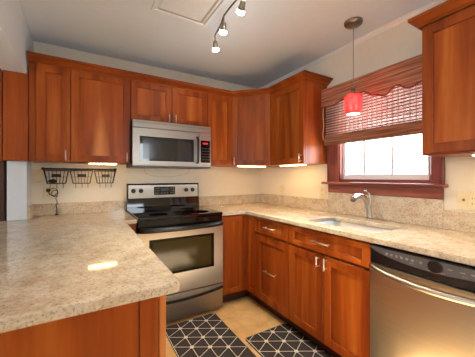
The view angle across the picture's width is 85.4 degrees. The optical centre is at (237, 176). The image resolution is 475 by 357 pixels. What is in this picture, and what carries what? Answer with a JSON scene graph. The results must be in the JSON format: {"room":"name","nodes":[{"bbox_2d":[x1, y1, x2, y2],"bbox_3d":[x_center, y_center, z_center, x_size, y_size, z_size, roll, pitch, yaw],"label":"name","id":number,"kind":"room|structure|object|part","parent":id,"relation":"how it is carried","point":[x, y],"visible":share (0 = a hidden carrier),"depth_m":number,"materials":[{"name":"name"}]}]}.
{"room":"kitchen","nodes":[
{"label":"kitchen","id":0,"kind":"room"},
{"bbox_2d":[7,161,30,220],"bbox_3d":[-1.787,0.230,2.114,0.121,2.045,0.200,0,0,-31],"label":"wall","id":1,"kind":"structure","parent":0,"point":[18,172],"depth_m":2.03,"materials":[{"name":"paint"}]},
{"bbox_2d":[3,70,29,161],"bbox_3d":[-1.698,-0.457,1.986,0.145,0.668,0.109,0,0,-31],"label":"wood panel","id":2,"kind":"object","parent":1,"relation":"attached to","point":[15,84],"visible":0.86,"depth_m":1.94,"materials":[{"name":"brown wood"}]},
{"bbox_2d":[31,41,259,210],"bbox_3d":[-1.860,0.035,2.245,5.220,2.435,0.100,0,0,-31],"label":"wall","id":3,"kind":"structure","parent":0,"point":[212,181],"depth_m":2.62,"materials":[{"name":"beige paint"}]},
{"bbox_2d":[33,169,42,181],"bbox_3d":[-1.744,-0.009,2.250,0.070,0.115,0.010,0,0,-31],"label":"light switch","id":4,"kind":"object","parent":3,"relation":"attached to","point":[37,173],"visible":0.91,"depth_m":2.25,"materials":[{"name":"beige plastic"}]},
{"bbox_2d":[44,186,52,198],"bbox_3d":[-1.679,0.141,2.288,0.070,0.115,0.010,0,0,-31],"label":"wall outlet","id":5,"kind":"object","parent":3,"relation":"attached to","point":[46,195],"visible":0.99,"depth_m":2.28,"materials":[{"name":"beige plastic"}]},
{"bbox_2d":[29,62,71,162],"bbox_3d":[-1.556,-0.512,2.162,0.272,0.778,0.350,0,0,-31],"label":"upper cabinet","id":6,"kind":"object","parent":3,"relation":"attached to","point":[49,86],"visible":0.97,"depth_m":2.05,"materials":[{"name":"brown wood"}]},
{"bbox_3d":[-1.474,-0.506,2.068,0.112,0.650,0.006,0,0,-31],"label":"door panel","id":7,"kind":"part","parent":6,"relation":"part of","materials":[{"name":"brown wood"}]},
{"bbox_2d":[41,167,116,170],"bbox_3d":[-1.457,-0.072,2.402,0.605,0.028,0.041,0,0,-31],"label":"wall rail","id":8,"kind":"object","parent":3,"relation":"attached to","point":[42,168],"visible":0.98,"depth_m":2.35,"materials":[{"name":"black metal"}]},
{"bbox_2d":[43,168,68,187],"bbox_3d":[-1.588,0.007,2.262,0.182,0.184,0.093,0,0,-31],"label":"wire basket","id":9,"kind":"object","parent":8,"relation":"hanging from","point":[53,175],"visible":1,"depth_m":2.24,"materials":[{"name":"black metal"}]},
{"bbox_2d":[70,168,92,183],"bbox_3d":[-1.427,0.007,2.358,0.182,0.184,0.093,0,0,-31],"label":"wire basket","id":10,"kind":"object","parent":8,"relation":"hanging from","point":[81,175],"visible":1,"depth_m":2.33,"materials":[{"name":"black metal"}]},
{"bbox_2d":[94,168,115,186],"bbox_3d":[-1.262,0.007,2.456,0.182,0.184,0.093,0,0,-31],"label":"wire basket","id":11,"kind":"object","parent":8,"relation":"hanging from","point":[105,175],"visible":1,"depth_m":2.43,"materials":[{"name":"black metal"}]},
{"bbox_3d":[-1.260,0.000,2.452,0.182,0.122,0.078,0,0,-31],"label":"wire frame","id":12,"kind":"part","parent":11,"relation":"part of","materials":[{"name":"black metal"}]},
{"bbox_2d":[34,200,124,215],"bbox_3d":[-1.460,0.288,2.412,0.741,0.102,0.020,0,0,-31],"label":"backsplash","id":13,"kind":"structure","parent":3,"relation":"attached to","point":[99,206],"depth_m":2.39,"materials":[{"name":"beige stone"}]},
{"bbox_2d":[71,69,129,164],"bbox_3d":[-1.241,-0.513,2.349,0.456,0.776,0.350,0,0,-31],"label":"upper cabinet","id":14,"kind":"object","parent":3,"relation":"attached to","point":[100,104],"visible":0.98,"depth_m":2.23,"materials":[{"name":"brown wood"}]},
{"bbox_3d":[-1.178,-0.506,2.243,0.342,0.650,0.006,0,0,-31],"label":"door panel","id":15,"kind":"part","parent":14,"relation":"part of","materials":[{"name":"brown wood"}]},
{"bbox_2d":[88,163,117,164],"bbox_3d":[-1.203,-0.118,2.304,0.235,0.012,0.060,0,0,-31],"label":"light","id":16,"kind":"object","parent":14,"relation":"attached to","point":[88,163],"visible":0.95,"depth_m":2.30,"materials":[{"name":"white paint"}]},
{"bbox_2d":[130,80,206,126],"bbox_3d":[-0.717,-0.710,2.660,0.760,0.382,0.350,0,0,-31],"label":"upper cabinet","id":17,"kind":"object","parent":3,"relation":"attached to","point":[151,102],"visible":0.7,"depth_m":2.52,"materials":[{"name":"brown wood"}]},
{"bbox_3d":[-0.815,-0.703,2.453,0.375,0.366,0.020,0,0,-31],"label":"door","id":18,"kind":"part","parent":17,"relation":"part of","materials":[{"name":"brown wood"}]},
{"bbox_3d":[-0.818,-0.703,2.457,0.265,0.256,0.006,0,0,-31],"label":"door panel","id":19,"kind":"part","parent":17,"relation":"part of","materials":[{"name":"brown wood"}]},
{"bbox_2d":[126,119,210,176],"bbox_3d":[-0.690,-0.255,2.615,0.754,0.516,0.454,0,0,-31],"label":"microwave","id":20,"kind":"object","parent":17,"relation":"attached to","point":[153,144],"visible":1,"depth_m":2.44,"materials":[{"name":"silver metal"}]},
{"bbox_3d":[-0.662,-0.273,2.446,0.629,0.337,0.031,0,0,-31],"label":"door","id":21,"kind":"part","parent":20,"relation":"part of","materials":[{"name":"metal"}]},
{"bbox_3d":[-0.608,-0.479,2.478,0.754,0.069,0.031,0,0,-31],"label":"vent panel","id":22,"kind":"part","parent":20,"relation":"part of","materials":[{"name":"metal"}]},
{"bbox_3d":[-0.394,-0.267,2.559,0.022,0.276,0.054,0,0,-31],"label":"handle","id":23,"kind":"part","parent":20,"relation":"part of","materials":[{"name":"black plastic"}]},
{"bbox_3d":[-0.337,-0.273,2.639,0.123,0.337,0.031,0,0,-31],"label":"control panel","id":24,"kind":"part","parent":20,"relation":"part of","materials":[{"name":"metal"}]},
{"bbox_2d":[27,51,332,97],"bbox_3d":[-0.388,-0.912,2.474,2.556,0.057,0.726,0,0,-9],"label":"crown molding","id":25,"kind":"structure","parent":17,"relation":"attached to","point":[33,57],"depth_m":2.38,"materials":[{"name":"brown wood"}]},
{"bbox_3d":[-0.488,-0.703,2.647,0.375,0.366,0.020,0,0,-31],"label":"door","id":26,"kind":"part","parent":17,"relation":"part of","materials":[{"name":"brown wood"}]},
{"bbox_3d":[-0.490,-0.703,2.652,0.265,0.256,0.006,0,0,-31],"label":"door panel","id":27,"kind":"part","parent":17,"relation":"part of","materials":[{"name":"brown wood"}]},
{"bbox_2d":[207,94,231,166],"bbox_3d":[-0.268,-0.513,2.948,0.302,0.776,0.313,0,0,-31],"label":"upper cabinet","id":28,"kind":"object","parent":3,"relation":"attached to","point":[219,108],"visible":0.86,"depth_m":2.83,"materials":[{"name":"brown wood"}]},
{"bbox_3d":[-0.196,-0.506,2.827,0.188,0.650,0.006,0,0,-31],"label":"door panel","id":29,"kind":"part","parent":28,"relation":"part of","materials":[{"name":"brown wood"}]},
{"bbox_2d":[199,194,259,205],"bbox_3d":[-0.075,0.284,3.234,0.899,0.110,0.020,0,0,-31],"label":"backsplash","id":30,"kind":"structure","parent":3,"relation":"attached to","point":[248,198],"depth_m":3.20,"materials":[{"name":"beige stone"}]},
{"bbox_2d":[223,95,281,167],"bbox_3d":[0.200,-0.513,3.043,0.619,0.776,0.628,0,0,-31],"label":"upper cabinet","id":31,"kind":"object","parent":3,"relation":"attached to","point":[251,116],"visible":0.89,"depth_m":2.83,"materials":[{"name":"brown wood"}]},
{"bbox_2d":[237,165,265,166],"bbox_3d":[0.160,-0.118,2.869,0.360,0.012,0.060,0,0,-31],"label":"light","id":32,"kind":"object","parent":31,"relation":"attached to","point":[237,165],"visible":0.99,"depth_m":2.81,"materials":[{"name":"white paint"}]},
{"bbox_3d":[0.151,-0.506,2.836,0.428,0.760,0.020,0,0,16],"label":"door","id":33,"kind":"part","parent":31,"relation":"part of","materials":[{"name":"brown wood"}]},
{"bbox_3d":[0.152,-0.506,2.841,0.318,0.650,0.006,0,0,16],"label":"door panel","id":34,"kind":"part","parent":31,"relation":"part of","materials":[{"name":"brown wood"}]},
{"bbox_2d":[18,0,432,88],"bbox_3d":[-0.668,-1.222,0.336,5.120,0.080,4.600,0,0,-31],"label":"ceiling","id":35,"kind":"structure","parent":0,"point":[273,39],"depth_m":2.08,"materials":[{"name":"paint"}]},
{"bbox_2d":[0,0,33,74],"bbox_3d":[-0.712,-0.987,0.310,0.147,0.390,4.400,0,0,-31],"label":"ceiling beam","id":36,"kind":"structure","parent":35,"relation":"attached to","point":[16,39],"depth_m":1.70,"materials":[{"name":"paint"}]},
{"bbox_2d":[151,0,226,26],"bbox_3d":[-0.254,-1.176,1.617,0.410,0.012,0.690,0,0,-31],"label":"attic hatch","id":37,"kind":"object","parent":35,"relation":"in","point":[195,10],"visible":1,"depth_m":1.80,"materials":[{"name":"grey paint"}]},
{"bbox_2d":[212,0,245,51],"bbox_3d":[0.029,-1.093,1.685,0.133,0.167,0.949,0,0,-31],"label":"track light","id":38,"kind":"object","parent":35,"relation":"attached to","point":[241,8],"visible":1,"depth_m":1.81,"materials":[{"name":"grey metal"}]},
{"bbox_3d":[0.033,-1.132,1.661,0.093,0.012,0.907,0,0,-33],"label":"rail","id":39,"kind":"part","parent":38,"relation":"part of","materials":[{"name":"grey metal"}]},
{"bbox_2d":[344,17,362,115],"bbox_3d":[0.883,-0.830,1.965,0.132,0.704,0.132,0,0,-31],"label":"pendant light","id":40,"kind":"object","parent":35,"relation":"hanging from","point":[353,101],"visible":1,"depth_m":1.93,"materials":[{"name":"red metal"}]},
{"bbox_3d":[0.883,-0.554,1.965,0.128,0.147,0.128,0,0,-31],"label":"lamp shade","id":41,"kind":"part","parent":40,"relation":"part of","materials":[{"name":"red glass"}]},
{"bbox_2d":[347,112,359,115],"bbox_3d":[0.883,-0.480,1.965,0.094,0.004,0.094,0,0,-11],"label":"diffuser","id":42,"kind":"object","parent":40,"relation":"attached to","point":[348,113],"depth_m":1.94,"materials":[{"name":"white glass"}]},
{"bbox_3d":[0.883,-0.915,1.965,0.005,0.495,0.004,0,0,-31],"label":"cord","id":43,"kind":"part","parent":40,"relation":"part of","materials":[{"name":"silver metal"}]},
{"bbox_2d":[166,296,284,356],"bbox_3d":[-0.720,1.278,0.306,5.000,0.050,4.400,0,0,-31],"label":"floor","id":44,"kind":"structure","parent":0,"point":[244,316],"depth_m":2.28,"materials":[{"name":"tile"}]},
{"bbox_2d":[0,69,6,220],"bbox_3d":[-2.198,0.103,1.875,0.800,2.300,0.188,0,0,-31],"label":"tall cabinet","id":45,"kind":"object","parent":44,"relation":"on","point":[3,164],"visible":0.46,"depth_m":1.99,"materials":[{"name":"brown wood"}]},
{"bbox_3d":[-2.005,0.518,1.892,0.444,1.264,0.020,0,0,-31],"label":"door","id":46,"kind":"part","parent":45,"relation":"part of","materials":[{"name":"brown wood"}]},
{"bbox_2d":[0,224,165,356],"bbox_3d":[-1.005,0.813,1.543,0.800,0.879,2.040,0,0,-26],"label":"base cabinet","id":47,"kind":"object","parent":44,"relation":"on","point":[135,329],"visible":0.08,"depth_m":0.76,"materials":[{"name":"brown wood"}]},
{"bbox_3d":[-0.620,0.813,0.637,0.710,0.879,0.011,0,0,-31],"label":"panel","id":48,"kind":"part","parent":47,"relation":"part of","materials":[{"name":"brown wood"}]},
{"bbox_2d":[0,200,179,332],"bbox_3d":[-1.125,0.305,1.448,1.171,0.136,2.019,0,0,-31],"label":"countertop","id":49,"kind":"structure","parent":47,"relation":"on","point":[84,258],"depth_m":0.97,"materials":[{"name":"beige stone"}]},
{"bbox_2d":[46,188,57,214],"bbox_3d":[-1.639,0.217,2.280,0.095,0.241,0.032,0,0,-15],"label":"power cord","id":50,"kind":"object","parent":49,"relation":"on","point":[47,190],"visible":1,"depth_m":2.28,"materials":[{"name":"black plastic"}]},
{"bbox_2d":[126,183,223,322],"bbox_3d":[-0.615,0.660,2.489,0.760,1.185,0.729,0,0,-31],"label":"range","id":51,"kind":"object","parent":44,"relation":"on","point":[186,236],"visible":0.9,"depth_m":2.31,"materials":[{"name":"silver metal"}]},
{"bbox_2d":[127,206,222,221],"bbox_3d":[-0.616,0.343,2.491,0.758,0.027,0.597,0,0,-31],"label":"cooktop","id":52,"kind":"object","parent":51,"relation":"in","point":[151,213],"depth_m":2.38,"materials":[{"name":"black glass"}]},
{"bbox_3d":[-0.476,0.723,2.255,0.756,0.535,0.047,0,0,-31],"label":"oven door","id":53,"kind":"part","parent":51,"relation":"part of","materials":[{"name":"metal"}]},
{"bbox_3d":[-0.450,0.433,2.211,0.749,0.046,0.082,0,0,-31],"label":"oven handle","id":54,"kind":"part","parent":51,"relation":"part of","materials":[{"name":"black plastic"}]},
{"bbox_3d":[-0.476,1.114,2.255,0.756,0.222,0.047,0,0,-31],"label":"storage drawer","id":55,"kind":"part","parent":51,"relation":"part of","materials":[{"name":"metal"}]},
{"bbox_3d":[-0.461,1.043,2.229,0.748,0.052,0.016,0,0,-31],"label":"drawer pull","id":56,"kind":"part","parent":51,"relation":"part of","materials":[{"name":"black plastic"}]},
{"bbox_2d":[166,313,255,356],"bbox_3d":[-0.110,1.248,1.732,0.470,0.008,1.200,0,0,-31],"label":"kitchen rug","id":57,"kind":"object","parent":44,"relation":"on","point":[207,335],"visible":0.91,"depth_m":1.97,"materials":[{"name":"black fabric"}]},
{"bbox_2d":[222,214,261,304],"bbox_3d":[0.118,0.813,2.897,0.910,0.879,0.796,0,0,-31],"label":"base cabinet","id":58,"kind":"object","parent":44,"relation":"on","point":[239,231],"visible":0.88,"depth_m":2.56,"materials":[{"name":"brown wood"}]},
{"bbox_3d":[-0.056,0.765,2.537,0.238,0.754,0.020,0,0,-31],"label":"door","id":59,"kind":"part","parent":58,"relation":"part of","materials":[{"name":"brown wood"}]},
{"bbox_3d":[-0.059,0.765,2.542,0.142,0.658,0.006,0,0,-31],"label":"door panel","id":60,"kind":"part","parent":58,"relation":"part of","materials":[{"name":"brown wood"}]},
{"bbox_3d":[0.076,0.765,2.610,0.057,0.760,0.030,0,0,-31],"label":"corner post","id":61,"kind":"part","parent":58,"relation":"part of","materials":[{"name":"brown wood"}]},
{"bbox_3d":[0.145,0.765,2.541,0.006,0.668,0.063,0,0,-31],"label":"door panel","id":62,"kind":"part","parent":58,"relation":"part of","materials":[{"name":"brown wood"}]},
{"bbox_3d":[0.141,0.765,2.539,0.020,0.754,0.149,0,0,-31],"label":"door","id":63,"kind":"part","parent":58,"relation":"part of","materials":[{"name":"brown wood"}]},
{"bbox_2d":[199,192,474,266],"bbox_3d":[0.680,0.261,1.951,0.910,0.223,2.999,0,0,-31],"label":"countertop","id":64,"kind":"structure","parent":58,"relation":"on","point":[422,226],"depth_m":1.87,"materials":[{"name":"beige stone"}]},
{"bbox_2d":[318,221,389,232],"bbox_3d":[0.828,0.465,1.882,0.390,0.182,0.600,0,0,-31],"label":"sink","id":65,"kind":"object","parent":64,"relation":"in","point":[359,227],"visible":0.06,"depth_m":2.04,"materials":[{"name":"metal"}]},
{"bbox_2d":[350,190,372,219],"bbox_3d":[0.965,0.220,2.004,0.256,0.236,0.058,0,0,-31],"label":"faucet","id":66,"kind":"object","parent":64,"relation":"on","point":[367,201],"visible":1,"depth_m":2.03,"materials":[{"name":"silver metal"}]},
{"bbox_3d":[0.936,0.158,1.987,0.169,0.063,0.047,0,0,-31],"label":"spout","id":67,"kind":"part","parent":66,"relation":"part of","materials":[{"name":"silver metal"}]},
{"bbox_3d":[1.033,0.211,2.045,0.089,0.218,0.028,0,0,-31],"label":"lever","id":68,"kind":"part","parent":66,"relation":"part of","materials":[{"name":"silver metal"}]},
{"bbox_2d":[256,217,295,328],"bbox_3d":[0.545,0.813,2.417,0.665,0.879,0.460,0,0,-31],"label":"base cabinet","id":69,"kind":"object","parent":44,"relation":"on","point":[272,237],"visible":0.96,"depth_m":2.25,"materials":[{"name":"brown wood"}]},
{"bbox_3d":[0.304,0.455,2.273,0.006,0.068,0.350,0,0,-31],"label":"panel","id":70,"kind":"part","parent":69,"relation":"part of","materials":[{"name":"brown wood"}]},
{"bbox_3d":[0.304,0.840,2.273,0.006,0.484,0.336,0,0,-31],"label":"door panel","id":71,"kind":"part","parent":69,"relation":"part of","materials":[{"name":"brown wood"}]},
{"bbox_3d":[0.300,0.455,2.271,0.020,0.134,0.456,0,0,-31],"label":"drawer","id":72,"kind":"part","parent":69,"relation":"part of","materials":[{"name":"brown wood"}]},
{"bbox_3d":[0.300,0.840,2.271,0.020,0.604,0.456,0,0,-31],"label":"door","id":73,"kind":"part","parent":69,"relation":"part of","materials":[{"name":"brown wood"}]},
{"bbox_2d":[246,323,332,356],"bbox_3d":[0.469,1.248,1.698,0.420,0.008,0.920,0,0,-31],"label":"kitchen rug","id":74,"kind":"object","parent":44,"relation":"on","point":[283,340],"visible":1,"depth_m":1.91,"materials":[{"name":"black fabric"}]},
{"bbox_2d":[289,224,372,356],"bbox_3d":[0.841,0.813,1.920,0.665,0.879,0.692,0,0,-31],"label":"base cabinet","id":75,"kind":"object","parent":44,"relation":"on","point":[329,274],"visible":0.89,"depth_m":1.72,"materials":[{"name":"brown wood"}]},
{"bbox_3d":[0.511,0.841,1.925,0.006,0.491,0.232,0,0,-31],"label":"door panel","id":76,"kind":"part","parent":75,"relation":"part of","materials":[{"name":"brown wood"}]},
{"bbox_3d":[0.506,0.841,1.923,0.020,0.601,0.342,0,0,-31],"label":"door","id":77,"kind":"part","parent":75,"relation":"part of","materials":[{"name":"brown wood"}]},
{"bbox_3d":[0.554,0.590,1.787,0.037,0.083,0.010,0,0,-31],"label":"handle","id":78,"kind":"part","parent":75,"relation":"part of","materials":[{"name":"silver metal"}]},
{"bbox_3d":[0.567,0.453,1.765,0.037,0.010,0.158,0,0,-31],"label":"handle","id":79,"kind":"part","parent":75,"relation":"part of","materials":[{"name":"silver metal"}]},
{"bbox_3d":[0.600,0.456,1.776,0.006,0.071,0.579,0,0,-31],"label":"panel","id":80,"kind":"part","parent":75,"relation":"part of","materials":[{"name":"brown wood"}]},
{"bbox_3d":[0.595,0.456,1.773,0.020,0.137,0.689,0,0,-31],"label":"drawer","id":81,"kind":"part","parent":75,"relation":"part of","materials":[{"name":"brown wood"}]},
{"bbox_3d":[0.688,0.841,1.627,0.006,0.491,0.232,0,0,-31],"label":"door panel","id":82,"kind":"part","parent":75,"relation":"part of","materials":[{"name":"brown wood"}]},
{"bbox_3d":[0.684,0.841,1.624,0.020,0.601,0.342,0,0,-31],"label":"door","id":83,"kind":"part","parent":75,"relation":"part of","materials":[{"name":"brown wood"}]},
{"bbox_2d":[369,243,474,356],"bbox_3d":[1.131,0.816,1.334,0.706,0.874,0.597,0,0,-31],"label":"dishwasher","id":84,"kind":"object","parent":44,"relation":"on","point":[421,305],"visible":0.99,"depth_m":1.23,"materials":[{"name":"silver metal"}]},
{"bbox_3d":[0.864,0.498,1.175,0.084,0.044,0.581,0,0,-31],"label":"handle","id":85,"kind":"part","parent":84,"relation":"part of","materials":[{"name":"metal"}]},
{"bbox_3d":[0.919,0.426,1.208,0.058,0.095,0.597,0,0,-31],"label":"control panel","id":86,"kind":"part","parent":84,"relation":"part of","materials":[{"name":"black plastic"}]},
{"bbox_2d":[260,20,474,212],"bbox_3d":[1.481,0.035,1.613,0.120,2.435,4.400,0,0,-31],"label":"wall","id":87,"kind":"structure","parent":0,"point":[403,41],"depth_m":2.18,"materials":[{"name":"beige paint"}]},
{"bbox_2d":[280,184,283,193],"bbox_3d":[0.529,0.148,3.088,0.010,0.115,0.070,0,0,-31],"label":"wall outlet","id":88,"kind":"object","parent":87,"relation":"attached to","point":[281,185],"visible":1,"depth_m":3.08,"materials":[{"name":"beige plastic"}]},
{"bbox_2d":[260,193,327,211],"bbox_3d":[0.594,0.279,2.969,0.020,0.120,1.118,0,0,-31],"label":"backsplash","id":89,"kind":"structure","parent":87,"relation":"attached to","point":[317,204],"depth_m":2.85,"materials":[{"name":"beige stone"}]},
{"bbox_2d":[271,80,326,165],"bbox_3d":[0.601,-0.513,2.632,0.350,0.776,0.486,0,0,-31],"label":"upper cabinet","id":90,"kind":"object","parent":87,"relation":"attached to","point":[297,114],"visible":0.99,"depth_m":2.47,"materials":[{"name":"brown wood"}]},
{"bbox_3d":[0.495,-0.506,2.569,0.006,0.650,0.372,0,0,-31],"label":"door panel","id":91,"kind":"part","parent":90,"relation":"part of","materials":[{"name":"brown wood"}]},
{"bbox_3d":[0.490,-0.506,2.567,0.020,0.760,0.482,0,0,-31],"label":"door","id":92,"kind":"part","parent":90,"relation":"part of","materials":[{"name":"brown wood"}]},
{"bbox_2d":[279,164,306,165],"bbox_3d":[0.554,-0.118,2.597,0.060,0.012,0.340,0,0,-31],"label":"light","id":93,"kind":"object","parent":90,"relation":"attached to","point":[292,164],"visible":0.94,"depth_m":2.53,"materials":[{"name":"white paint"}]},
{"bbox_2d":[320,186,325,197],"bbox_3d":[0.845,0.153,2.557,0.010,0.115,0.070,0,0,-31],"label":"wall outlet","id":94,"kind":"object","parent":87,"relation":"attached to","point":[322,189],"visible":1,"depth_m":2.55,"materials":[{"name":"beige plastic"}]},
{"bbox_2d":[261,0,446,87],"bbox_3d":[1.417,-1.166,1.575,0.030,0.032,4.400,0,0,-31],"label":"trim","id":95,"kind":"structure","parent":87,"relation":"attached to","point":[433,3],"depth_m":2.14,"materials":[{"name":"white paint"}]},
{"bbox_2d":[321,109,448,198],"bbox_3d":[1.141,-0.330,2.112,0.195,0.955,0.985,0,0,-31],"label":"window","id":96,"kind":"structure","parent":87,"relation":"in","point":[431,185],"depth_m":2.03,"materials":[{"name":"brown wood"}]},
{"bbox_2d":[321,54,421,145],"bbox_3d":[1.063,-0.559,2.071,0.068,0.532,0.937,0,0,-31],"label":"roman shade","id":97,"kind":"object","parent":96,"relation":"attached to","point":[399,79],"visible":0.71,"depth_m":1.99,"materials":[{"name":"brown wood"}]},
{"bbox_3d":[1.066,-0.577,2.076,0.003,0.459,0.880,0,0,-31],"label":"slat panel","id":98,"kind":"part","parent":97,"relation":"part of","materials":[{"name":"brown wood"}]},
{"bbox_3d":[1.103,0.057,2.089,0.105,0.022,0.985,0,0,-31],"label":"sill","id":99,"kind":"part","parent":96,"relation":"part of","materials":[{"name":"brown wood"}]},
{"bbox_3d":[1.180,-0.352,2.100,0.040,0.760,0.745,0,0,-31],"label":"sash","id":100,"kind":"part","parent":96,"relation":"part of","materials":[{"name":"white plastic"}]},
{"bbox_2d":[328,192,443,228],"bbox_3d":[1.116,0.244,2.090,0.020,0.189,0.925,0,0,-31],"label":"backsplash","id":101,"kind":"structure","parent":87,"relation":"attached to","point":[416,211],"depth_m":1.94,"materials":[{"name":"beige stone"}]},
{"bbox_2d":[422,4,474,157],"bbox_3d":[1.442,-0.513,1.201,0.365,0.776,0.920,0,0,-31],"label":"upper cabinet","id":102,"kind":"object","parent":87,"relation":"attached to","point":[448,42],"visible":0.99,"depth_m":1.41,"materials":[{"name":"brown wood"}]},
{"bbox_2d":[408,0,474,30],"bbox_3d":[1.432,-0.912,1.209,0.370,0.057,0.996,0,0,-31],"label":"crown molding","id":103,"kind":"structure","parent":102,"relation":"on","point":[448,7],"depth_m":1.42,"materials":[{"name":"brown wood"}]},
{"bbox_3d":[1.213,-0.507,1.330,0.006,0.634,0.347,0,0,-31],"label":"door panel","id":104,"kind":"part","parent":102,"relation":"part of","materials":[{"name":"brown wood"}]},
{"bbox_2d":[443,210,474,232],"bbox_3d":[1.591,0.279,1.290,0.020,0.120,0.933,0,0,-31],"label":"backsplash","id":105,"kind":"structure","parent":87,"relation":"attached to","point":[452,220],"depth_m":1.61,"materials":[{"name":"beige stone"}]},
{"bbox_2d":[457,191,474,210],"bbox_3d":[1.420,0.147,1.582,0.016,0.118,0.118,0,0,-31],"label":"wall outlet","id":106,"kind":"object","parent":87,"relation":"attached to","point":[465,199],"visible":1,"depth_m":1.59,"materials":[{"name":"beige plastic"}]},
{"bbox_2d":[470,195,474,206],"bbox_3d":[1.432,0.147,1.562,0.004,0.068,0.034,0,0,-31],"label":"socket","id":107,"kind":"object","parent":106,"relation":"attached to","point":[472,197],"depth_m":1.57,"materials":[{"name":"beige plastic"}]}
]}

